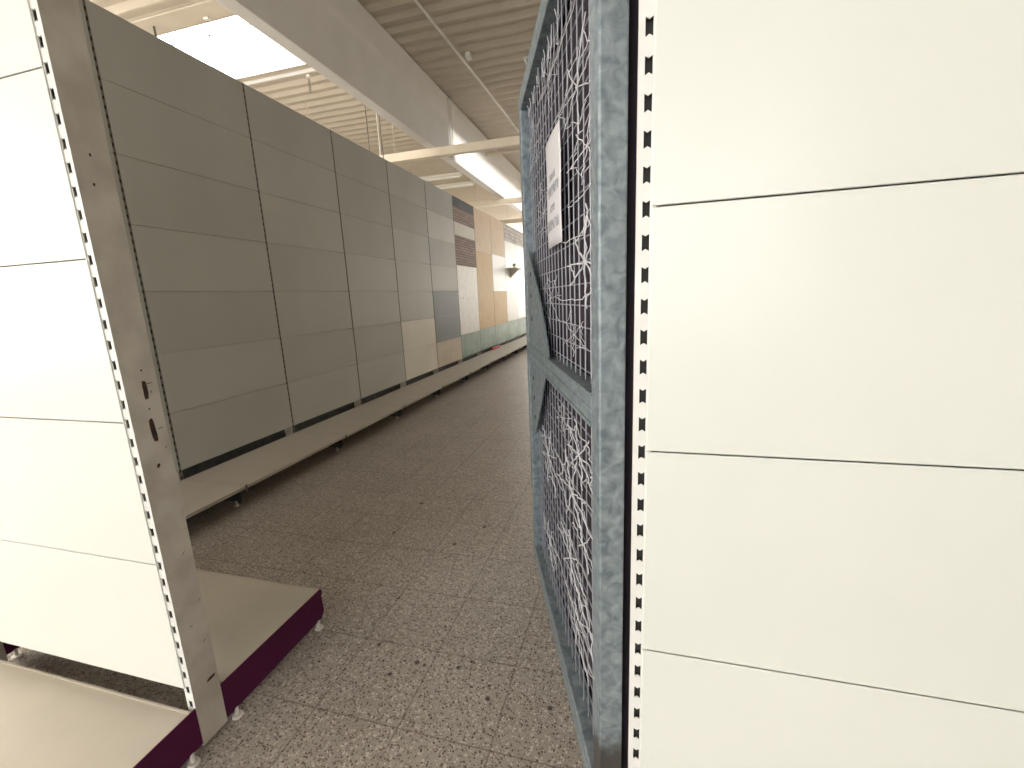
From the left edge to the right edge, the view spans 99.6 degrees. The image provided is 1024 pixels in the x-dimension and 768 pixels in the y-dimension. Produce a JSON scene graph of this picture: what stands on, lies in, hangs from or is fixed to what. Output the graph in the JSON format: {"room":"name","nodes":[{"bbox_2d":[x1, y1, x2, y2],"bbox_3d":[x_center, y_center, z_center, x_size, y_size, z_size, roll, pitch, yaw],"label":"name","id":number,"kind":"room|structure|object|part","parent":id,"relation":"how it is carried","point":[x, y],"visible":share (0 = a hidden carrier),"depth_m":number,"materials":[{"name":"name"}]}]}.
{"room":"empty retail store","nodes":[
{"label":"empty retail store","id":0,"kind":"room"},
{"bbox_2d":[7,347,583,767],"bbox_3d":[1.429,-0.520,9.027,18.000,0.100,30.000,1,12,15],"label":"floor","id":1,"kind":"structure","parent":0,"point":[435,647],"depth_m":1.89,"materials":[{"name":"tile"}]},
{"bbox_2d":[0,0,323,767],"bbox_3d":[-1.471,-0.004,1.246,1.109,2.217,1.014,1,12,15],"label":"shelving","id":2,"kind":"object","parent":1,"relation":"on","point":[98,567],"visible":1,"depth_m":1.17,"materials":[{"name":"beige metal"}]},
{"bbox_3d":[-1.498,-0.901,1.109,1.032,0.395,0.002,1,12,15],"label":"panel","id":3,"kind":"part","parent":2,"relation":"part of","materials":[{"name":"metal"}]},
{"bbox_3d":[-1.519,-0.885,1.031,1.032,0.395,0.002,1,12,15],"label":"panel","id":4,"kind":"part","parent":2,"relation":"part of","materials":[{"name":"white metal"}]},
{"bbox_3d":[-1.481,-0.511,1.188,1.032,0.398,0.002,1,12,15],"label":"panel","id":5,"kind":"part","parent":2,"relation":"part of","materials":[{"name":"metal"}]},
{"bbox_3d":[-1.502,-0.495,1.110,1.032,0.398,0.002,1,12,15],"label":"panel","id":6,"kind":"part","parent":2,"relation":"part of","materials":[{"name":"white metal"}]},
{"bbox_3d":[-1.448,0.272,1.346,1.032,0.398,0.002,1,12,15],"label":"panel","id":7,"kind":"part","parent":2,"relation":"part of","materials":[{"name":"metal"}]},
{"bbox_3d":[-1.486,-0.103,1.189,1.032,0.398,0.002,1,12,15],"label":"panel","id":8,"kind":"part","parent":2,"relation":"part of","materials":[{"name":"white metal"}]},
{"bbox_3d":[-1.431,0.664,1.425,1.032,0.398,0.002,1,12,15],"label":"panel","id":9,"kind":"part","parent":2,"relation":"part of","materials":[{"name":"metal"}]},
{"bbox_3d":[-1.469,0.289,1.269,1.032,0.398,0.002,1,12,15],"label":"panel","id":10,"kind":"part","parent":2,"relation":"part of","materials":[{"name":"white metal"}]},
{"bbox_3d":[-1.452,0.680,1.348,1.032,0.398,0.002,1,12,15],"label":"panel","id":11,"kind":"part","parent":2,"relation":"part of","materials":[{"name":"white metal"}]},
{"bbox_3d":[-1.502,1.002,1.178,1.073,0.032,0.458,1,12,15],"label":"shelf","id":12,"kind":"part","parent":2,"relation":"part of","materials":[{"name":"metal"}]},
{"bbox_3d":[-1.358,0.889,1.704,1.073,0.032,0.448,1,12,15],"label":"shelf","id":13,"kind":"part","parent":2,"relation":"part of","materials":[{"name":"metal"}]},
{"bbox_2d":[78,0,245,518],"bbox_3d":[-2.454,-0.564,2.198,1.092,3.017,1.063,1,12,15],"label":"bay","id":14,"kind":"object","parent":1,"relation":"on","point":[196,496],"visible":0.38,"depth_m":2.68,"materials":[{"name":"beige metal"}]},
{"bbox_3d":[-2.510,-1.847,1.948,0.002,0.398,1.032,1,12,15],"label":"panel","id":15,"kind":"part","parent":14,"relation":"part of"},
{"bbox_3d":[-2.493,-1.455,2.027,0.002,0.398,1.032,1,12,15],"label":"panel","id":16,"kind":"part","parent":14,"relation":"part of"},
{"bbox_3d":[-2.477,-1.063,2.107,0.002,0.398,1.032,1,12,15],"label":"panel","id":17,"kind":"part","parent":14,"relation":"part of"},
{"bbox_3d":[-2.460,-0.672,2.186,0.002,0.398,1.032,1,12,15],"label":"panel","id":18,"kind":"part","parent":14,"relation":"part of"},
{"bbox_3d":[-2.443,-0.280,2.265,0.002,0.398,1.032,1,12,15],"label":"panel","id":19,"kind":"part","parent":14,"relation":"part of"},
{"bbox_3d":[-2.426,0.112,2.345,0.002,0.398,1.032,1,12,15],"label":"panel","id":20,"kind":"part","parent":14,"relation":"part of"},
{"bbox_3d":[-2.410,0.503,2.424,0.002,0.398,1.032,1,12,15],"label":"panel","id":21,"kind":"part","parent":14,"relation":"part of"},
{"bbox_3d":[-2.132,0.776,2.406,0.533,0.024,1.044,1,12,15],"label":"shelf","id":22,"kind":"part","parent":14,"relation":"part of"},
{"bbox_2d":[82,0,345,506],"bbox_3d":[-2.182,-0.775,3.187,1.092,3.017,1.063,1,12,15],"label":"bay","id":23,"kind":"object","parent":1,"relation":"on","point":[177,123],"visible":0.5,"depth_m":3.06,"materials":[{"name":"beige metal"}]},
{"bbox_3d":[-2.238,-2.059,2.938,0.002,0.398,1.032,1,12,15],"label":"panel","id":24,"kind":"part","parent":23,"relation":"part of","materials":[{"name":"metal"}]},
{"bbox_3d":[-2.221,-1.667,3.017,0.002,0.398,1.032,1,12,15],"label":"panel","id":25,"kind":"part","parent":23,"relation":"part of","materials":[{"name":"metal"}]},
{"bbox_3d":[-2.267,-0.885,3.197,0.002,2.798,1.032,1,12,15],"label":"panel","id":26,"kind":"part","parent":23,"relation":"part of","materials":[{"name":"metal"}]},
{"bbox_3d":[-2.204,-1.275,3.096,0.002,0.398,1.032,1,12,15],"label":"panel","id":27,"kind":"part","parent":23,"relation":"part of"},
{"bbox_3d":[-2.188,-0.884,3.176,0.002,0.398,1.032,1,12,15],"label":"panel","id":28,"kind":"part","parent":23,"relation":"part of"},
{"bbox_3d":[-2.171,-0.492,3.255,0.002,0.398,1.032,1,12,15],"label":"panel","id":29,"kind":"part","parent":23,"relation":"part of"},
{"bbox_3d":[-2.154,-0.100,3.334,0.002,0.398,1.032,1,12,15],"label":"panel","id":30,"kind":"part","parent":23,"relation":"part of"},
{"bbox_3d":[-2.138,0.291,3.414,0.002,0.398,1.032,1,12,15],"label":"panel","id":31,"kind":"part","parent":23,"relation":"part of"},
{"bbox_3d":[-2.209,0.579,3.495,0.002,0.185,1.016,1,12,15],"label":"kick plate","id":32,"kind":"part","parent":23,"relation":"part of","materials":[{"name":"metal"}]},
{"bbox_3d":[-1.859,0.564,3.396,0.533,0.024,1.044,1,12,15],"label":"shelf","id":33,"kind":"part","parent":23,"relation":"part of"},
{"bbox_2d":[242,83,403,451],"bbox_3d":[-1.909,-0.987,4.177,1.092,3.017,1.063,1,12,15],"label":"bay","id":34,"kind":"object","parent":1,"relation":"on","point":[292,153],"visible":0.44,"depth_m":4.08,"materials":[{"name":"beige metal"}]},
{"bbox_3d":[-1.966,-2.271,3.927,0.002,0.398,1.032,1,12,15],"label":"panel","id":35,"kind":"part","parent":34,"relation":"part of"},
{"bbox_3d":[-1.949,-1.879,4.007,0.002,0.398,1.032,1,12,15],"label":"panel","id":36,"kind":"part","parent":34,"relation":"part of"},
{"bbox_3d":[-1.994,-1.097,4.187,0.002,2.798,1.032,1,12,15],"label":"panel","id":37,"kind":"part","parent":34,"relation":"part of","materials":[{"name":"metal"}]},
{"bbox_3d":[-1.932,-1.487,4.086,0.002,0.398,1.032,1,12,15],"label":"panel","id":38,"kind":"part","parent":34,"relation":"part of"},
{"bbox_3d":[-1.915,-1.096,4.165,0.002,0.398,1.032,1,12,15],"label":"panel","id":39,"kind":"part","parent":34,"relation":"part of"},
{"bbox_3d":[-1.899,-0.704,4.245,0.002,0.398,1.032,1,12,15],"label":"panel","id":40,"kind":"part","parent":34,"relation":"part of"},
{"bbox_3d":[-1.882,-0.312,4.324,0.002,0.398,1.032,1,12,15],"label":"panel","id":41,"kind":"part","parent":34,"relation":"part of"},
{"bbox_3d":[-1.937,0.367,4.484,0.002,0.185,1.016,1,12,15],"label":"kick plate","id":42,"kind":"part","parent":34,"relation":"part of","materials":[{"name":"metal"}]},
{"bbox_3d":[-1.865,0.080,4.403,0.002,0.398,1.032,1,12,15],"label":"panel","id":43,"kind":"part","parent":34,"relation":"part of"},
{"bbox_3d":[-1.587,0.352,4.385,0.533,0.024,1.044,1,12,15],"label":"shelf","id":44,"kind":"part","parent":34,"relation":"part of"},
{"bbox_2d":[330,130,442,418],"bbox_3d":[-1.637,-1.199,5.166,1.092,3.017,1.063,1,12,15],"label":"bay","id":45,"kind":"object","parent":1,"relation":"on","point":[360,174],"visible":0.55,"depth_m":5.09,"materials":[{"name":"beige metal"}]},
{"bbox_3d":[-1.693,-2.483,4.917,0.002,0.398,1.032,1,12,15],"label":"panel","id":46,"kind":"part","parent":45,"relation":"part of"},
{"bbox_3d":[-1.677,-2.091,4.996,0.002,0.398,1.032,1,12,15],"label":"panel","id":47,"kind":"part","parent":45,"relation":"part of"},
{"bbox_3d":[-1.660,-1.699,5.075,0.002,0.398,1.032,1,12,15],"label":"panel","id":48,"kind":"part","parent":45,"relation":"part of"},
{"bbox_3d":[-1.722,-1.309,5.176,0.002,2.798,1.032,1,12,15],"label":"panel","id":49,"kind":"part","parent":45,"relation":"part of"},
{"bbox_3d":[-1.643,-1.308,5.155,0.002,0.398,1.032,1,12,15],"label":"panel","id":50,"kind":"part","parent":45,"relation":"part of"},
{"bbox_3d":[-1.626,-0.916,5.234,0.002,0.398,1.032,1,12,15],"label":"panel","id":51,"kind":"part","parent":45,"relation":"part of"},
{"bbox_3d":[-1.610,-0.524,5.313,0.002,0.398,1.032,1,12,15],"label":"panel","id":52,"kind":"part","parent":45,"relation":"part of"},
{"bbox_3d":[-1.665,0.155,5.474,0.002,0.185,1.016,1,12,15],"label":"kick plate","id":53,"kind":"part","parent":45,"relation":"part of","materials":[{"name":"metal"}]},
{"bbox_3d":[-1.593,-0.133,5.393,0.002,0.398,1.032,1,12,15],"label":"panel","id":54,"kind":"part","parent":45,"relation":"part of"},
{"bbox_3d":[-1.315,0.140,5.375,0.533,0.024,1.044,1,12,15],"label":"shelf","id":55,"kind":"part","parent":45,"relation":"part of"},
{"bbox_2d":[385,159,470,396],"bbox_3d":[-1.365,-1.411,6.156,1.092,3.017,1.063,1,12,15],"label":"bay","id":56,"kind":"object","parent":1,"relation":"on","point":[406,190],"visible":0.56,"depth_m":6.09,"materials":[{"name":"beige metal"}]},
{"bbox_3d":[-1.421,-2.695,5.907,0.002,0.398,1.032,1,12,15],"label":"panel","id":57,"kind":"part","parent":56,"relation":"part of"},
{"bbox_3d":[-1.404,-2.303,5.986,0.002,0.398,1.032,1,12,15],"label":"panel","id":58,"kind":"part","parent":56,"relation":"part of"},
{"bbox_3d":[-1.388,-1.911,6.065,0.002,0.398,1.032,1,12,15],"label":"panel","id":59,"kind":"part","parent":56,"relation":"part of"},
{"bbox_3d":[-1.371,-1.520,6.144,0.002,0.398,1.032,1,12,15],"label":"panel","id":60,"kind":"part","parent":56,"relation":"part of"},
{"bbox_3d":[-1.354,-1.128,6.224,0.002,0.398,1.032,1,12,15],"label":"panel","id":61,"kind":"part","parent":56,"relation":"part of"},
{"bbox_3d":[-1.337,-0.736,6.303,0.002,0.398,1.032,1,12,15],"label":"panel","id":62,"kind":"part","parent":56,"relation":"part of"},
{"bbox_3d":[-1.392,-0.057,6.464,0.002,0.185,1.016,1,12,15],"label":"kick plate","id":63,"kind":"part","parent":56,"relation":"part of","materials":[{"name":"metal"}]},
{"bbox_3d":[-1.321,-0.344,6.382,0.002,0.398,1.032,1,12,15],"label":"panel","id":64,"kind":"part","parent":56,"relation":"part of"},
{"bbox_3d":[-1.042,-0.072,6.364,0.533,0.024,1.044,1,12,15],"label":"shelf","id":65,"kind":"part","parent":56,"relation":"part of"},
{"bbox_2d":[424,180,490,381],"bbox_3d":[-1.093,-1.623,7.145,1.092,3.017,1.063,1,12,15],"label":"bay","id":66,"kind":"object","parent":1,"relation":"on","point":[439,209],"visible":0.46,"depth_m":7.09,"materials":[{"name":"beige metal"}]},
{"bbox_3d":[-1.149,-2.907,6.896,0.002,0.398,1.032,1,12,15],"label":"panel","id":67,"kind":"part","parent":66,"relation":"part of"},
{"bbox_3d":[-1.132,-2.515,6.975,0.002,0.398,1.032,1,12,15],"label":"panel","id":68,"kind":"part","parent":66,"relation":"part of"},
{"bbox_3d":[-1.115,-2.123,7.055,0.002,0.398,1.032,1,12,15],"label":"panel","id":69,"kind":"part","parent":66,"relation":"part of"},
{"bbox_3d":[-1.099,-1.732,7.134,0.002,0.398,1.032,1,12,15],"label":"panel","id":70,"kind":"part","parent":66,"relation":"part of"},
{"bbox_3d":[-1.082,-1.340,7.213,0.002,0.398,1.032,1,12,15],"label":"panel","id":71,"kind":"part","parent":66,"relation":"part of","materials":[{"name":"metal"}]},
{"bbox_3d":[-1.065,-0.948,7.293,0.002,0.398,1.032,1,12,15],"label":"panel","id":72,"kind":"part","parent":66,"relation":"part of","materials":[{"name":"metal"}]},
{"bbox_3d":[-1.120,-0.269,7.453,0.002,0.185,1.016,1,12,15],"label":"kick plate","id":73,"kind":"part","parent":66,"relation":"part of","materials":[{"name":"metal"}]},
{"bbox_3d":[-1.048,-0.556,7.372,0.002,0.398,1.032,1,12,15],"label":"panel","id":74,"kind":"part","parent":66,"relation":"part of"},
{"bbox_3d":[-0.770,-0.284,7.354,0.533,0.024,1.044,1,12,15],"label":"shelf","id":75,"kind":"part","parent":66,"relation":"part of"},
{"bbox_2d":[452,195,506,368],"bbox_3d":[-0.820,-1.835,8.135,1.092,3.017,1.063,1,12,15],"label":"bay","id":76,"kind":"object","parent":1,"relation":"on","point":[463,218],"visible":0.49,"depth_m":8.08,"materials":[{"name":"beige metal"}]},
{"bbox_3d":[-0.881,-3.233,7.862,0.002,0.165,1.032,1,12,15],"label":"panel","id":77,"kind":"part","parent":76,"relation":"part of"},
{"bbox_3d":[-0.873,-3.029,7.904,0.002,0.248,1.032,1,12,15],"label":"panel","id":78,"kind":"part","parent":76,"relation":"part of","materials":[{"name":"brown stone"}]},
{"bbox_3d":[-0.863,-2.798,7.950,0.002,0.218,1.032,1,12,15],"label":"panel","id":79,"kind":"part","parent":76,"relation":"part of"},
{"bbox_3d":[-0.848,-2.441,8.023,0.002,0.508,1.032,1,12,15],"label":"panel","id":80,"kind":"part","parent":76,"relation":"part of","materials":[{"name":"brown stone"}]},
{"bbox_3d":[-0.811,-1.589,8.195,0.002,1.228,1.032,1,12,15],"label":"panel","id":81,"kind":"part","parent":76,"relation":"part of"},
{"bbox_3d":[-0.848,-0.481,8.443,0.002,0.185,1.016,1,12,15],"label":"kick plate","id":82,"kind":"part","parent":76,"relation":"part of","materials":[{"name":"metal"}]},
{"bbox_3d":[-0.777,-0.780,8.359,0.002,0.421,1.032,1,12,15],"label":"panel","id":83,"kind":"part","parent":76,"relation":"part of","materials":[{"name":"green metal"}]},
{"bbox_3d":[-0.498,-0.496,8.343,0.533,0.024,1.044,1,12,15],"label":"shelf","id":84,"kind":"part","parent":76,"relation":"part of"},
{"bbox_2d":[473,207,518,359],"bbox_3d":[-0.548,-2.047,9.125,1.092,3.017,1.063,1,12,15],"label":"bay","id":85,"kind":"object","parent":1,"relation":"on","point":[482,230],"visible":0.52,"depth_m":9.07,"materials":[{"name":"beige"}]},
{"bbox_3d":[-0.595,-3.126,8.916,0.002,0.815,1.032,1,12,15],"label":"panel","id":86,"kind":"part","parent":85,"relation":"part of","materials":[{"name":"brown wood"}]},
{"bbox_3d":[-0.562,-2.345,9.075,0.002,0.778,1.032,1,12,15],"label":"panel","id":87,"kind":"part","parent":85,"relation":"part of","materials":[{"name":"yellow wood"}]},
{"bbox_3d":[-0.530,-1.591,9.227,0.002,0.758,1.032,1,12,15],"label":"panel","id":88,"kind":"part","parent":85,"relation":"part of","materials":[{"name":"yellow wood"}]},
{"bbox_3d":[-0.576,-0.693,9.432,0.002,0.185,1.016,1,12,15],"label":"kick plate","id":89,"kind":"part","parent":85,"relation":"part of","materials":[{"name":"metal"}]},
{"bbox_3d":[-0.505,-1.001,9.347,0.002,0.441,1.032,1,12,15],"label":"panel","id":90,"kind":"part","parent":85,"relation":"part of","materials":[{"name":"green metal"}]},
{"bbox_3d":[-0.226,-0.708,9.333,0.533,0.024,1.044,1,12,15],"label":"shelf","id":91,"kind":"part","parent":85,"relation":"part of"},
{"bbox_2d":[490,216,526,352],"bbox_3d":[-0.276,-2.259,10.114,1.092,3.017,1.063,1,12,15],"label":"bay","id":92,"kind":"object","parent":1,"relation":"on","point":[496,226],"visible":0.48,"depth_m":10.07,"materials":[{"name":"beige metal"}]},
{"bbox_3d":[-0.324,-3.348,9.904,0.002,0.795,1.032,1,12,15],"label":"panel","id":93,"kind":"part","parent":92,"relation":"part of","materials":[{"name":"brown wood"}]},
{"bbox_3d":[-0.290,-2.566,10.062,0.002,0.798,1.032,1,12,15],"label":"panel","id":94,"kind":"part","parent":92,"relation":"part of","materials":[{"name":"white"}]},
{"bbox_3d":[-0.258,-1.807,10.216,0.002,0.748,1.032,1,12,15],"label":"panel","id":95,"kind":"part","parent":92,"relation":"part of","materials":[{"name":"yellow wood"}]},
{"bbox_3d":[-0.233,-1.218,10.335,0.002,0.451,1.032,1,12,15],"label":"panel","id":96,"kind":"part","parent":92,"relation":"part of","materials":[{"name":"green metal"}]},
{"bbox_3d":[0.046,-0.920,10.322,0.533,0.024,1.044,1,12,15],"label":"shelf","id":97,"kind":"part","parent":92,"relation":"part of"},
{"bbox_2d":[503,223,526,348],"bbox_3d":[-0.004,-2.471,11.104,1.092,3.017,1.063,1,12,15],"label":"bay","id":98,"kind":"object","parent":1,"relation":"on","point":[509,232],"visible":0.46,"depth_m":11.04,"materials":[{"name":"white metal"}]},
{"bbox_3d":[-0.060,-3.756,10.854,0.002,0.395,1.032,1,12,15],"label":"panel","id":99,"kind":"part","parent":98,"relation":"part of","materials":[{"name":"stone"}]},
{"bbox_3d":[-0.038,-3.258,10.955,0.002,0.618,1.032,1,12,15],"label":"panel","id":100,"kind":"part","parent":98,"relation":"part of","materials":[{"name":"white"}]},
{"bbox_3d":[-0.013,-2.671,11.074,0.002,0.578,1.032,1,12,15],"label":"panel","id":101,"kind":"part","parent":98,"relation":"part of","materials":[{"name":"white"}]},
{"bbox_3d":[0.014,-2.024,11.205,0.002,0.738,1.032,1,12,15],"label":"panel","id":102,"kind":"part","parent":98,"relation":"part of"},
{"bbox_3d":[0.039,-1.435,11.324,0.002,0.461,1.032,1,12,15],"label":"panel","id":103,"kind":"part","parent":98,"relation":"part of","materials":[{"name":"green metal"}]},
{"bbox_2d":[507,267,522,277],"bbox_3d":[0.083,-2.797,10.922,0.260,0.240,0.560,1,12,15],"label":"plant shelf","id":104,"kind":"object","parent":98,"relation":"attached to","point":[514,270],"visible":1,"depth_m":10.90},
{"bbox_3d":[0.319,-1.132,11.312,0.533,0.024,1.044,1,12,15],"label":"shelf","id":105,"kind":"part","parent":98,"relation":"part of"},
{"bbox_2d":[512,229,526,338],"bbox_3d":[0.269,-2.683,12.093,1.092,3.017,1.063,1,12,15],"label":"bay","id":106,"kind":"object","parent":1,"relation":"on","point":[519,252],"visible":0.48,"depth_m":12.00,"materials":[{"name":"white metal"}]},
{"bbox_3d":[0.213,-3.968,11.844,0.002,0.395,1.032,1,12,15],"label":"panel","id":107,"kind":"part","parent":106,"relation":"part of","materials":[{"name":"stone"}]},
{"bbox_3d":[0.246,-3.186,12.002,0.002,1.198,1.032,1,12,15],"label":"panel","id":108,"kind":"part","parent":106,"relation":"part of","materials":[{"name":"white"}]},
{"bbox_3d":[0.286,-2.236,12.194,0.002,0.738,1.032,1,12,15],"label":"panel","id":109,"kind":"part","parent":106,"relation":"part of","materials":[{"name":"white"}]},
{"bbox_3d":[0.311,-1.647,12.313,0.002,0.461,1.032,1,12,15],"label":"panel","id":110,"kind":"part","parent":106,"relation":"part of","materials":[{"name":"green metal"}]},
{"bbox_2d":[518,0,628,767],"bbox_3d":[0.138,-0.037,1.377,0.055,2.005,1.140,-3,11,-5],"label":"gate","id":111,"kind":"object","parent":1,"relation":"on","point":[599,399],"visible":0.84,"depth_m":0.95,"materials":[{"name":"metal"}]},
{"bbox_3d":[0.102,0.091,1.685,0.004,0.325,0.420,-3,11,-5],"label":"gusset plate","id":112,"kind":"part","parent":111,"relation":"part of","materials":[{"name":"metal"}]},
{"bbox_3d":[0.088,-0.314,1.568,0.005,0.375,0.490,-3,11,-4],"label":"gusset plate","id":113,"kind":"part","parent":111,"relation":"part of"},
{"bbox_3d":[0.100,-0.988,1.174,0.051,0.060,1.008,-3,11,-5],"label":"rail","id":114,"kind":"part","parent":111,"relation":"part of","materials":[{"name":"metal"}]},
{"bbox_2d":[545,120,561,249],"bbox_3d":[0.113,-0.534,1.204,0.007,0.290,0.210,-3,11,-5],"label":"paper notice","id":115,"kind":"object","parent":111,"relation":"attached to","point":[553,147],"visible":1,"depth_m":1.18,"materials":[{"name":"grey"}]},
{"bbox_2d":[548,168,558,232],"bbox_3d":[0.113,-0.512,1.210,0.006,0.150,0.156,-3,11,-5],"label":"print","id":116,"kind":"object","parent":115,"relation":"attached to","point":[553,174],"depth_m":1.19,"materials":[{"name":"grey"}]},
{"bbox_3d":[0.138,-0.047,1.364,0.055,0.070,1.008,-3,11,-5],"label":"rail","id":117,"kind":"part","parent":111,"relation":"part of","materials":[{"name":"metal"}]},
{"bbox_2d":[527,0,592,685],"bbox_3d":[0.136,-0.104,1.332,0.010,1.731,0.965,-3,11,-4],"label":"netting","id":118,"kind":"object","parent":111,"relation":"attached to","point":[584,263],"visible":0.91,"depth_m":1.13,"materials":[{"name":"white"}]},
{"bbox_3d":[0.181,0.905,1.557,0.051,0.085,1.008,-3,11,-5],"label":"rail","id":119,"kind":"part","parent":111,"relation":"part of","materials":[{"name":"metal"}]},
{"bbox_2d":[628,0,1023,767],"bbox_3d":[0.737,0.026,0.632,1.109,2.217,1.014,1,12,15],"label":"shelving","id":120,"kind":"object","parent":1,"relation":"on","point":[827,512],"visible":0.98,"depth_m":0.66,"materials":[{"name":"beige metal"}]},
{"bbox_2d":[534,0,638,767],"bbox_3d":[0.173,-0.054,1.465,0.025,1.970,1.291,-3,11,-5],"label":"cloth","id":121,"kind":"object","parent":120,"relation":"attached to","point":[633,4],"visible":0.28,"depth_m":1.16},
{"bbox_3d":[0.756,0.711,0.734,1.032,0.398,0.002,1,12,15],"label":"panel","id":122,"kind":"part","parent":120,"relation":"part of","materials":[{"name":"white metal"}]},
{"bbox_3d":[0.739,0.319,0.655,1.032,0.398,0.002,1,12,15],"label":"panel","id":123,"kind":"part","parent":120,"relation":"part of","materials":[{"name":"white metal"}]},
{"bbox_3d":[0.723,-0.073,0.576,1.032,0.398,0.002,1,12,15],"label":"panel","id":124,"kind":"part","parent":120,"relation":"part of","materials":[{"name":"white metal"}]},
{"bbox_3d":[0.777,0.694,0.812,1.032,0.398,0.002,1,12,15],"label":"panel","id":125,"kind":"part","parent":120,"relation":"part of","materials":[{"name":"metal"}]},
{"bbox_3d":[0.706,-0.465,0.496,1.032,0.398,0.002,1,12,15],"label":"panel","id":126,"kind":"part","parent":120,"relation":"part of","materials":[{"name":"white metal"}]},
{"bbox_3d":[0.761,0.302,0.732,1.032,0.398,0.002,1,12,15],"label":"panel","id":127,"kind":"part","parent":120,"relation":"part of","materials":[{"name":"metal"}]},
{"bbox_3d":[0.727,-0.481,0.574,1.032,0.398,0.002,1,12,15],"label":"panel","id":128,"kind":"part","parent":120,"relation":"part of","materials":[{"name":"metal"}]},
{"bbox_2d":[89,0,567,232],"bbox_3d":[1.239,-4.992,8.122,18.000,0.032,30.291,1,12,15],"label":"ceiling","id":129,"kind":"structure","parent":0,"point":[498,34],"depth_m":6.27,"materials":[{"name":"metal"}]},
{"bbox_2d":[130,0,314,85],"bbox_3d":[-3.892,-4.399,5.524,2.320,0.390,1.590,1,12,15],"label":"window","id":130,"kind":"structure","parent":129,"relation":"attached to","point":[237,49],"depth_m":5.85,"materials":[{"name":"white"}]},
{"bbox_2d":[203,17,211,39],"bbox_3d":[-3.397,-3.981,4.848,0.060,0.232,0.040,1,12,15],"label":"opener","id":131,"kind":"object","parent":130,"relation":"attached to","point":[205,18],"visible":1,"depth_m":4.84,"materials":[{"name":"white"}]},
{"bbox_3d":[-3.396,-3.959,4.852,0.031,0.188,0.020,-9,13,-29],"label":"chain","id":132,"kind":"part","parent":131,"relation":"part of","materials":[{"name":"grey"}]},
{"bbox_3d":[-3.869,-4.599,5.597,2.280,0.030,1.360,1,12,15],"label":"skylight pane","id":133,"kind":"part","parent":130,"relation":"part of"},
{"bbox_2d":[306,74,310,92],"bbox_3d":[-2.881,-4.268,6.159,0.060,0.232,0.040,1,12,15],"label":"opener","id":134,"kind":"object","parent":130,"relation":"attached to","point":[308,76],"visible":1,"depth_m":6.15,"materials":[{"name":"white"}]},
{"bbox_2d":[215,0,451,159],"bbox_3d":[-2.811,-2.850,0.862,0.161,0.935,13.280,1,12,15],"label":"roof beam","id":135,"kind":"structure","parent":129,"relation":"attached to","point":[340,40],"depth_m":4.72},
{"bbox_2d":[447,96,454,160],"bbox_3d":[-1.002,-4.188,7.125,0.020,0.920,0.150,1,12,15],"label":"strap","id":136,"kind":"object","parent":135,"relation":"attached to","point":[452,142],"visible":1,"depth_m":7.10,"materials":[{"name":"metal"}]},
{"bbox_2d":[306,102,519,163],"bbox_3d":[-0.792,-3.996,6.420,8.000,1.066,0.090,1,12,15],"label":"cross trunking","id":137,"kind":"object","parent":129,"relation":"hanging from","point":[514,141],"visible":0.16,"depth_m":6.51,"materials":[{"name":"beige metal"}]},
{"bbox_2d":[419,172,461,180],"bbox_3d":[-1.956,-5.182,10.654,1.500,0.322,0.140,1,12,15],"label":"strip light","id":138,"kind":"object","parent":129,"relation":"hanging from","point":[455,174],"visible":0.56,"depth_m":10.58,"materials":[{"name":"white"}]},
{"bbox_2d":[434,179,474,188],"bbox_3d":[-1.722,-5.364,11.504,1.500,0.322,0.140,1,12,15],"label":"strip light","id":139,"kind":"object","parent":129,"relation":"hanging from","point":[467,183],"visible":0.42,"depth_m":11.43,"materials":[{"name":"white"}]},
{"bbox_2d":[413,0,518,131],"bbox_3d":[0.137,-4.951,8.433,0.169,0.075,29.802,1,12,16],"label":"conduit","id":140,"kind":"object","parent":129,"relation":"attached to","point":[468,55],"visible":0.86,"depth_m":5.75,"materials":[{"name":"white"}]},
{"bbox_2d":[417,170,521,207],"bbox_3d":[0.203,-4.771,10.037,8.000,1.066,0.090,1,12,15],"label":"cross trunking","id":141,"kind":"object","parent":129,"relation":"hanging from","point":[515,200],"visible":0.16,"depth_m":10.26,"materials":[{"name":"beige metal"}]},
{"bbox_2d":[445,98,521,214],"bbox_3d":[1.085,-5.883,15.021,0.161,0.935,16.650,1,12,15],"label":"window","id":142,"kind":"structure","parent":129,"relation":"attached to","point":[495,174],"depth_m":8.71,"materials":[{"name":"glass"}]},
{"bbox_2d":[459,195,521,223],"bbox_3d":[0.918,-5.327,12.634,8.000,1.066,0.090,1,12,15],"label":"cross trunking","id":143,"kind":"object","parent":129,"relation":"hanging from","point":[519,220],"visible":0.07,"depth_m":12.95,"materials":[{"name":"beige metal"}]},
{"bbox_2d":[484,147,519,155],"bbox_3d":[1.353,-4.043,6.149,3.720,1.046,0.050,1,12,15],"label":"cross trunking","id":144,"kind":"object","parent":129,"relation":"hanging from","point":[511,150],"visible":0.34,"depth_m":6.64,"materials":[{"name":"beige metal"}]},
{"bbox_3d":[1.234,-5.108,8.098,18.000,0.130,30.000,1,12,15],"label":"ceiling","id":145,"kind":"structure","parent":0,"visible":0},
{"bbox_2d":[365,108,369,150],"bbox_3d":[-2.228,-4.002,6.645,0.019,1.169,0.020,1,12,15],"label":"hanging cable","id":146,"kind":"object","parent":145,"relation":"hanging from","point":[365,108],"visible":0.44,"depth_m":6.65,"materials":[{"name":"grey plastic"}]},
{"bbox_2d":[376,113,380,154],"bbox_3d":[-2.172,-4.034,7.041,0.024,1.269,0.016,1,12,15],"label":"hanging cable","id":147,"kind":"object","parent":145,"relation":"hanging from","point":[376,113],"visible":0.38,"depth_m":7.03,"materials":[{"name":"white plastic"}]},
{"bbox_2d":[379,116,383,157],"bbox_3d":[-2.008,-3.998,6.580,0.020,1.169,0.012,1,12,15],"label":"hanging cable","id":148,"kind":"object","parent":145,"relation":"hanging from","point":[379,116],"visible":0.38,"depth_m":6.62,"materials":[{"name":"grey plastic"}]}
]}

